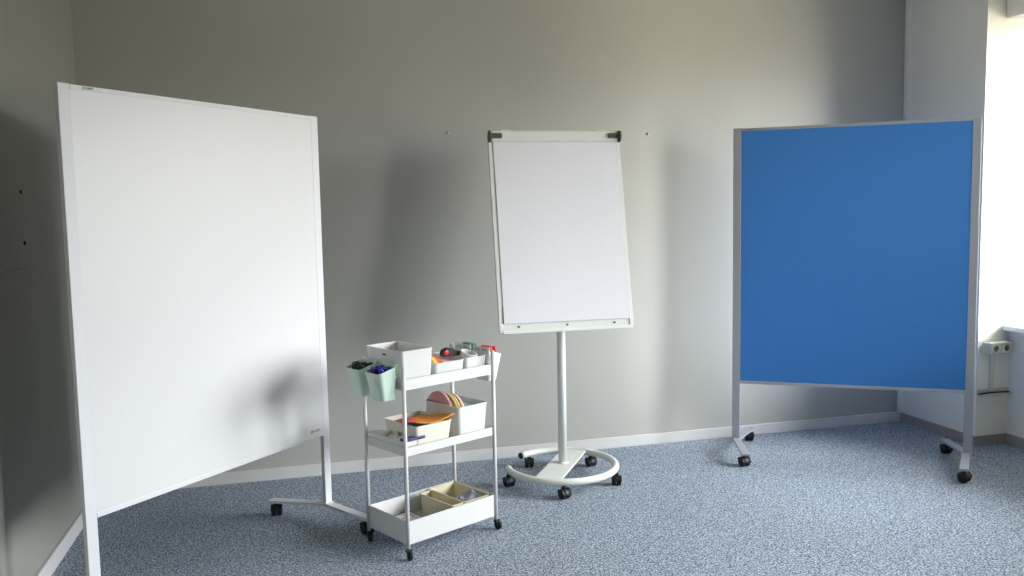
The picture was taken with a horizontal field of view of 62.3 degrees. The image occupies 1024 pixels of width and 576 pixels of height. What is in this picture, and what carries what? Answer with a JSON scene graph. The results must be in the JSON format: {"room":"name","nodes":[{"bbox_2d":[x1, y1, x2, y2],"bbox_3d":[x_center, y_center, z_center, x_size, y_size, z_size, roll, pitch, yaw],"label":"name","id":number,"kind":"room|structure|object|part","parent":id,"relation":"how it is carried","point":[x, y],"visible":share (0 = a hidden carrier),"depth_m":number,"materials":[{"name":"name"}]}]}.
{"room":"meeting room","nodes":[
{"label":"meeting room","id":0,"kind":"room"},
{"bbox_2d":[0,0,81,575],"bbox_3d":[-1.387,-0.085,0.866,0.200,2.980,7.200,-2,5,-14],"label":"wall","id":1,"kind":"structure","parent":0,"point":[40,493],"depth_m":3.45,"materials":[{"name":"grey paint"}]},
{"bbox_2d":[0,268,27,279],"bbox_3d":[-1.888,-0.055,3.216,0.005,0.026,0.340,-2,5,-14],"label":"wall rail","id":2,"kind":"object","parent":1,"relation":"attached to","point":[19,272],"visible":1,"depth_m":3.20,"materials":[{"name":"grey metal"}]},
{"bbox_2d":[35,510,82,575],"bbox_3d":[-1.255,1.357,1.015,0.014,0.075,7.186,-2,5,-14],"label":"baseboard","id":3,"kind":"structure","parent":1,"relation":"attached to","point":[54,559],"depth_m":3.66,"materials":[{"name":"white paint"}]},
{"bbox_2d":[71,0,905,472],"bbox_3d":[0.355,-0.501,5.125,5.738,2.980,0.200,-2,5,-14],"label":"wall","id":4,"kind":"structure","parent":0,"point":[407,229],"depth_m":4.93,"materials":[{"name":"grey paint"}]},
{"bbox_2d":[178,411,900,488],"bbox_3d":[0.227,0.966,5.105,4.960,0.066,0.014,-2,5,-14],"label":"baseboard","id":5,"kind":"structure","parent":4,"relation":"attached to","point":[278,473],"depth_m":5.04,"materials":[{"name":"paint"}]},
{"bbox_2d":[897,0,911,411],"bbox_3d":[2.587,-0.618,5.582,0.027,2.914,0.030,-2,5,-14],"label":"trim","id":6,"kind":"structure","parent":4,"relation":"attached to","point":[908,19],"depth_m":5.50,"materials":[{"name":"white paint"}]},
{"bbox_2d":[52,421,1023,575],"bbox_3d":[1.321,1.345,1.697,5.738,0.120,7.600,-2,5,-14],"label":"floor","id":7,"kind":"structure","parent":0,"point":[876,499],"depth_m":4.01,"materials":[{"name":"blue carpet"}]},
{"bbox_2d":[53,82,373,575],"bbox_3d":[-1.183,0.215,3.444,0.626,1.912,1.283,2,6,28],"label":"whiteboard","id":8,"kind":"object","parent":7,"relation":"on","point":[192,233],"visible":0.87,"depth_m":3.28,"materials":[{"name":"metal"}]},
{"bbox_3d":[-1.481,0.235,2.900,0.020,1.838,0.044,2,6,28],"label":"post","id":9,"kind":"part","parent":8,"relation":"part of","materials":[{"name":"metal"}]},
{"bbox_3d":[-1.209,-0.727,3.363,0.021,0.016,1.195,2,6,28],"label":"rail","id":10,"kind":"part","parent":8,"relation":"part of","materials":[{"name":"metal"}]},
{"bbox_3d":[-1.195,0.007,3.429,0.017,1.467,1.195,2,6,28],"label":"panel","id":11,"kind":"part","parent":8,"relation":"part of","materials":[{"name":"white plastic"}]},
{"bbox_3d":[-1.181,0.743,3.495,0.021,0.018,1.195,2,6,28],"label":"rail","id":12,"kind":"part","parent":8,"relation":"part of","materials":[{"name":"metal"}]},
{"bbox_3d":[-0.903,0.126,3.990,0.020,1.838,0.044,2,6,28],"label":"post","id":13,"kind":"part","parent":8,"relation":"part of","materials":[{"name":"metal"}]},
{"bbox_2d":[361,343,501,560],"bbox_3d":[-0.362,0.708,3.824,0.531,0.833,0.364,-6,7,-42],"label":"trolley","id":14,"kind":"object","parent":7,"relation":"on","point":[381,518],"visible":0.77,"depth_m":3.74,"materials":[{"name":"white metal"}]},
{"bbox_2d":[346,358,376,395],"bbox_3d":[-0.641,0.384,3.648,0.114,0.147,0.118,-6,7,-42],"label":"cup","id":15,"kind":"object","parent":14,"relation":"hanging from","point":[358,379],"visible":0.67,"depth_m":3.61,"materials":[{"name":"green plastic"}]},
{"bbox_3d":[-0.647,0.698,3.766,0.018,0.784,0.018,-6,7,-42],"label":"post","id":16,"kind":"part","parent":14,"relation":"part of","materials":[{"name":"white metal"}]},
{"bbox_2d":[365,362,397,401],"bbox_3d":[-0.541,0.392,3.540,0.114,0.147,0.118,-6,7,-42],"label":"cup","id":17,"kind":"object","parent":14,"relation":"hanging from","point":[382,386],"visible":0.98,"depth_m":3.50,"materials":[{"name":"green plastic"}]},
{"bbox_2d":[368,429,416,446],"bbox_3d":[-0.522,0.665,3.675,0.068,0.050,0.280,-6,7,-42],"label":"case","id":18,"kind":"object","parent":14,"relation":"on","point":[379,434],"visible":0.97,"depth_m":3.66,"materials":[{"name":"white plastic"}]},
{"bbox_2d":[407,435,425,441],"bbox_3d":[-0.411,0.639,3.591,0.105,0.013,0.013,-6,7,-43],"label":"marker pen","id":19,"kind":"object","parent":18,"relation":"on","point":[422,436],"visible":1,"depth_m":3.59,"materials":[{"name":"plastic"}]},
{"bbox_2d":[366,341,431,378],"bbox_3d":[-0.489,0.329,3.683,0.171,0.154,0.272,-6,7,-42],"label":"storage box","id":20,"kind":"object","parent":14,"relation":"on","point":[416,358],"visible":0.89,"depth_m":3.61,"materials":[{"name":"white plastic"}]},
{"bbox_3d":[-0.445,0.714,3.545,0.018,0.784,0.018,-6,7,-42],"label":"post","id":21,"kind":"part","parent":14,"relation":"part of","materials":[{"name":"white metal"}]},
{"bbox_2d":[394,511,422,520],"bbox_3d":[-0.472,1.052,3.800,0.172,0.017,0.196,-6,7,-42],"label":"flyer","id":22,"kind":"object","parent":14,"relation":"on","point":[413,516],"visible":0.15,"depth_m":3.86,"materials":[{"name":"white paper"}]},
{"bbox_2d":[384,410,450,445],"bbox_3d":[-0.415,0.629,3.746,0.202,0.106,0.244,-6,7,-42],"label":"storage box","id":23,"kind":"object","parent":14,"relation":"on","point":[439,430],"visible":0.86,"depth_m":3.68,"materials":[{"name":"white plastic"}]},
{"bbox_2d":[407,422,429,426],"bbox_3d":[-0.419,0.645,3.748,0.150,0.066,0.200,-6,7,-42],"label":"notebook","id":24,"kind":"object","parent":23,"relation":"in","point":[409,423],"visible":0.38,"depth_m":3.78,"materials":[{"name":"black paper"}]},
{"bbox_2d":[395,413,454,422],"bbox_3d":[-0.396,0.572,3.739,0.214,0.031,0.190,-6,7,-42],"label":"paper sheet","id":25,"kind":"object","parent":23,"relation":"on","point":[425,418],"visible":0.82,"depth_m":3.75,"materials":[{"name":"orange paper"}]},
{"bbox_2d":[396,418,419,422],"bbox_3d":[-0.457,0.580,3.715,0.080,0.017,0.100,-6,7,-42],"label":"paper sheet","id":26,"kind":"object","parent":25,"relation":"on","point":[408,419],"visible":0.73,"depth_m":3.70,"materials":[{"name":"red paper"}]},
{"bbox_2d":[367,424,492,455],"bbox_3d":[-0.365,0.663,3.820,0.496,0.037,0.302,-6,7,-42],"label":"tray","id":27,"kind":"object","parent":14,"relation":"on","point":[488,431],"depth_m":3.68,"materials":[{"name":"white metal"}]},
{"bbox_2d":[369,480,494,543],"bbox_3d":[-0.358,1.010,3.851,0.496,0.101,0.302,-6,7,-42],"label":"tray","id":28,"kind":"object","parent":14,"relation":"on","point":[382,519],"depth_m":3.75,"materials":[{"name":"white metal"}]},
{"bbox_2d":[420,490,462,515],"bbox_3d":[-0.320,1.002,3.859,0.074,0.100,0.246,-6,7,-42],"label":"storage box","id":29,"kind":"object","parent":14,"relation":"on","point":[432,501],"visible":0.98,"depth_m":3.87,"materials":[{"name":"beige plastic"}]},
{"bbox_2d":[395,362,491,389],"bbox_3d":[-0.370,0.378,3.794,0.496,0.047,0.302,-6,7,-42],"label":"tray","id":30,"kind":"object","parent":14,"relation":"on","point":[486,369],"depth_m":3.66,"materials":[{"name":"white metal"}]},
{"bbox_2d":[430,353,463,374],"bbox_3d":[-0.351,0.354,3.803,0.170,0.078,0.238,-6,7,-42],"label":"storage box","id":31,"kind":"object","parent":14,"relation":"on","point":[457,363],"visible":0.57,"depth_m":3.72,"materials":[{"name":"white plastic"}]},
{"bbox_2d":[438,358,452,362],"bbox_3d":[-0.331,0.350,3.800,0.084,0.075,0.170,-6,7,-42],"label":"pack","id":32,"kind":"object","parent":31,"relation":"in","point":[440,359],"visible":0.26,"depth_m":3.77},
{"bbox_2d":[439,347,466,356],"bbox_3d":[-0.266,0.286,3.844,0.133,0.039,0.033,-5,6,-34],"label":"tape dispenser","id":33,"kind":"object","parent":32,"relation":"on","point":[445,352],"visible":0.98,"depth_m":3.82,"materials":[{"name":"black plastic"}]},
{"bbox_3d":[-0.284,0.661,4.098,0.018,0.784,0.018,-6,7,-42],"label":"post","id":34,"kind":"part","parent":14,"relation":"part of","materials":[{"name":"white metal"}]},
{"bbox_2d":[425,394,486,436],"bbox_3d":[-0.256,0.591,3.894,0.178,0.149,0.250,-6,7,-42],"label":"storage box","id":35,"kind":"object","parent":14,"relation":"on","point":[466,419],"visible":0.66,"depth_m":3.81,"materials":[{"name":"white plastic"}]},
{"bbox_2d":[426,391,452,410],"bbox_3d":[-0.330,0.567,3.881,0.012,0.192,0.192,-6,7,-42],"label":"card","id":36,"kind":"object","parent":35,"relation":"in","point":[441,397],"visible":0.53,"depth_m":3.86,"materials":[{"name":"pink paper"}]},
{"bbox_2d":[444,392,457,407],"bbox_3d":[-0.301,0.570,3.872,0.006,0.186,0.186,-6,7,-42],"label":"card","id":37,"kind":"object","parent":35,"relation":"in","point":[451,398],"visible":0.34,"depth_m":3.83,"materials":[{"name":"yellow paper"}]},
{"bbox_2d":[448,393,459,407],"bbox_3d":[-0.289,0.571,3.872,0.006,0.184,0.184,-6,7,-42],"label":"card","id":38,"kind":"object","parent":35,"relation":"in","point":[456,400],"visible":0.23,"depth_m":3.82,"materials":[{"name":"white paper"}]},
{"bbox_2d":[450,393,462,406],"bbox_3d":[-0.277,0.570,3.874,0.006,0.184,0.184,-6,7,-42],"label":"card","id":39,"kind":"object","parent":35,"relation":"in","point":[456,397],"visible":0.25,"depth_m":3.83,"materials":[{"name":"orange paper"}]},
{"bbox_2d":[429,482,488,503],"bbox_3d":[-0.248,0.995,3.956,0.160,0.094,0.266,-6,7,-42],"label":"storage box","id":40,"kind":"object","parent":14,"relation":"on","point":[452,489],"visible":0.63,"depth_m":4.05,"materials":[{"name":"beige plastic"}]},
{"bbox_2d":[456,489,481,501],"bbox_3d":[-0.203,0.972,3.930,0.085,0.048,0.130,-6,7,-42],"label":"cloth","id":41,"kind":"object","parent":40,"relation":"in","point":[470,494],"visible":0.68,"depth_m":3.94,"materials":[{"name":"grey fabric"}]},
{"bbox_2d":[434,350,485,368],"bbox_3d":[-0.240,0.342,3.905,0.128,0.080,0.238,-6,7,-42],"label":"storage box","id":42,"kind":"object","parent":14,"relation":"on","point":[479,360],"visible":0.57,"depth_m":3.82,"materials":[{"name":"white plastic"}]},
{"bbox_3d":[-0.241,0.355,3.908,0.096,0.046,0.195,-6,7,-42],"label":"pack","id":43,"kind":"object","parent":42,"relation":"in","visible":0},
{"bbox_2d":[460,349,477,357],"bbox_3d":[-0.197,0.302,3.856,0.082,0.044,0.080,1,5,20],"label":"tape roll","id":44,"kind":"object","parent":43,"relation":"on","point":[470,353],"visible":0.9,"depth_m":3.85,"materials":[{"name":"white plastic"}]},
{"bbox_2d":[455,343,472,350],"bbox_3d":[-0.203,0.337,4.038,0.101,0.154,0.126,-6,7,-42],"label":"cup","id":45,"kind":"object","parent":14,"relation":"hanging from","point":[458,346],"visible":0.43,"depth_m":4.00,"materials":[{"name":"white plastic"}]},
{"bbox_2d":[473,346,500,380],"bbox_3d":[-0.112,0.344,3.940,0.101,0.154,0.126,-6,7,-42],"label":"cup","id":46,"kind":"object","parent":14,"relation":"hanging from","point":[482,350],"visible":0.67,"depth_m":3.90,"materials":[{"name":"white plastic"}]},
{"bbox_3d":[-0.081,0.677,3.878,0.018,0.784,0.018,-6,7,-42],"label":"post","id":47,"kind":"part","parent":14,"relation":"part of","materials":[{"name":"white metal"}]},
{"bbox_2d":[487,130,633,499],"bbox_3d":[0.246,0.108,4.511,0.736,1.881,0.662,-2,5,-14],"label":"stand","id":48,"kind":"object","parent":7,"relation":"on","point":[553,473],"visible":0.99,"depth_m":4.43,"materials":[{"name":"white metal"}]},
{"bbox_3d":[-0.088,-0.782,4.371,0.071,0.062,0.062,-2,5,-14],"label":"clamp knob","id":49,"kind":"part","parent":48,"relation":"part of","materials":[{"name":"grey plastic"}]},
{"bbox_2d":[493,142,628,323],"bbox_3d":[0.255,-0.301,4.401,0.671,0.931,0.197,-2,5,-13],"label":"paper pad","id":50,"kind":"object","parent":48,"relation":"on","point":[560,230],"visible":1,"depth_m":4.39,"materials":[{"name":"white paper"}]},
{"bbox_3d":[0.268,0.955,4.592,0.140,0.010,0.560,1,5,18],"label":"plate","id":51,"kind":"part","parent":48,"relation":"part of","materials":[{"name":"white metal"}]},
{"bbox_3d":[0.542,-0.807,4.510,0.071,0.062,0.062,-2,5,-14],"label":"clamp knob","id":52,"kind":"part","parent":48,"relation":"part of","materials":[{"name":"grey plastic"}]},
{"bbox_2d":[732,117,981,482],"bbox_3d":[1.909,0.035,4.790,1.283,1.912,0.625,1,5,18],"label":"pinboard","id":53,"kind":"object","parent":7,"relation":"on","point":[855,245],"visible":1,"depth_m":4.76,"materials":[{"name":"fabric"}]},
{"bbox_3d":[1.323,-0.006,4.990,0.044,1.838,0.020,1,5,18],"label":"post","id":54,"kind":"part","parent":53,"relation":"part of","materials":[{"name":"metal"}]},
{"bbox_3d":[1.922,0.562,4.846,1.195,0.018,0.021,1,5,18],"label":"rail","id":55,"kind":"part","parent":53,"relation":"part of","materials":[{"name":"metal"}]},
{"bbox_3d":[1.907,-0.173,4.780,1.195,1.467,0.017,1,5,18],"label":"panel","id":56,"kind":"part","parent":53,"relation":"part of","materials":[{"name":"blue fabric"}]},
{"bbox_3d":[1.893,-0.908,4.714,1.195,0.016,0.021,1,5,18],"label":"rail","id":57,"kind":"part","parent":53,"relation":"part of","materials":[{"name":"metal"}]},
{"bbox_3d":[2.499,0.006,4.602,0.044,1.838,0.020,1,5,18],"label":"post","id":58,"kind":"part","parent":53,"relation":"part of","materials":[{"name":"metal"}]},
{"bbox_2d":[902,0,1023,437],"bbox_3d":[3.787,-0.304,2.204,0.578,2.980,7.200,-2,5,-14],"label":"wall","id":59,"kind":"structure","parent":0,"point":[967,58],"depth_m":5.06,"materials":[{"name":"white paint"}]},
{"bbox_2d":[900,412,976,445],"bbox_3d":[2.704,0.895,5.404,0.014,0.060,0.650,-2,5,-14],"label":"baseboard","id":60,"kind":"structure","parent":59,"relation":"attached to","point":[957,435],"depth_m":5.41,"materials":[{"name":"beige paint"}]},
{"bbox_2d":[976,433,1005,445],"bbox_3d":[2.894,0.916,5.126,0.214,0.060,0.014,-2,5,-14],"label":"baseboard","id":61,"kind":"structure","parent":59,"relation":"attached to","point":[1000,438],"depth_m":5.12,"materials":[{"name":"beige paint"}]},
{"bbox_2d":[988,354,994,388],"bbox_3d":[2.878,0.499,5.087,0.032,0.216,0.014,-2,5,-14],"label":"duct","id":62,"kind":"object","parent":59,"relation":"attached to","point":[991,357],"visible":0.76,"depth_m":5.08,"materials":[{"name":"beige plastic"}]},
{"bbox_2d":[977,387,1011,396],"bbox_3d":[2.898,0.625,5.091,0.226,0.038,0.036,-2,5,-14],"label":"cable trunking","id":63,"kind":"object","parent":59,"relation":"attached to","point":[996,391],"visible":1,"depth_m":5.08,"materials":[{"name":"beige plastic"}]},
{"bbox_2d":[983,340,1011,354],"bbox_3d":[2.900,0.356,5.059,0.160,0.072,0.056,-2,5,-14],"label":"double socket","id":64,"kind":"object","parent":59,"relation":"attached to","point":[992,347],"visible":1,"depth_m":5.04,"materials":[{"name":"beige plastic"}]},
{"bbox_2d":[1003,324,1023,333],"bbox_3d":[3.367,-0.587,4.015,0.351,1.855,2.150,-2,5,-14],"label":"window sill","id":65,"kind":"structure","parent":59,"relation":"in","point":[1017,328],"depth_m":5.02,"materials":[{"name":"white plastic"}]},
{"bbox_2d":[1006,433,1023,448],"bbox_3d":[3.275,0.999,4.125,0.014,0.060,2.150,-2,5,-14],"label":"baseboard","id":66,"kind":"structure","parent":59,"relation":"attached to","point":[1011,439],"depth_m":5.08,"materials":[{"name":"beige paint"}]},
{"bbox_2d":[1007,0,1023,18],"bbox_3d":[3.183,-1.562,3.884,0.099,0.184,2.148,-2,5,-14],"label":"blind cassette","id":67,"kind":"object","parent":59,"relation":"attached to","point":[1015,8],"visible":1,"depth_m":4.86,"materials":[{"name":"white paint"}]}
]}

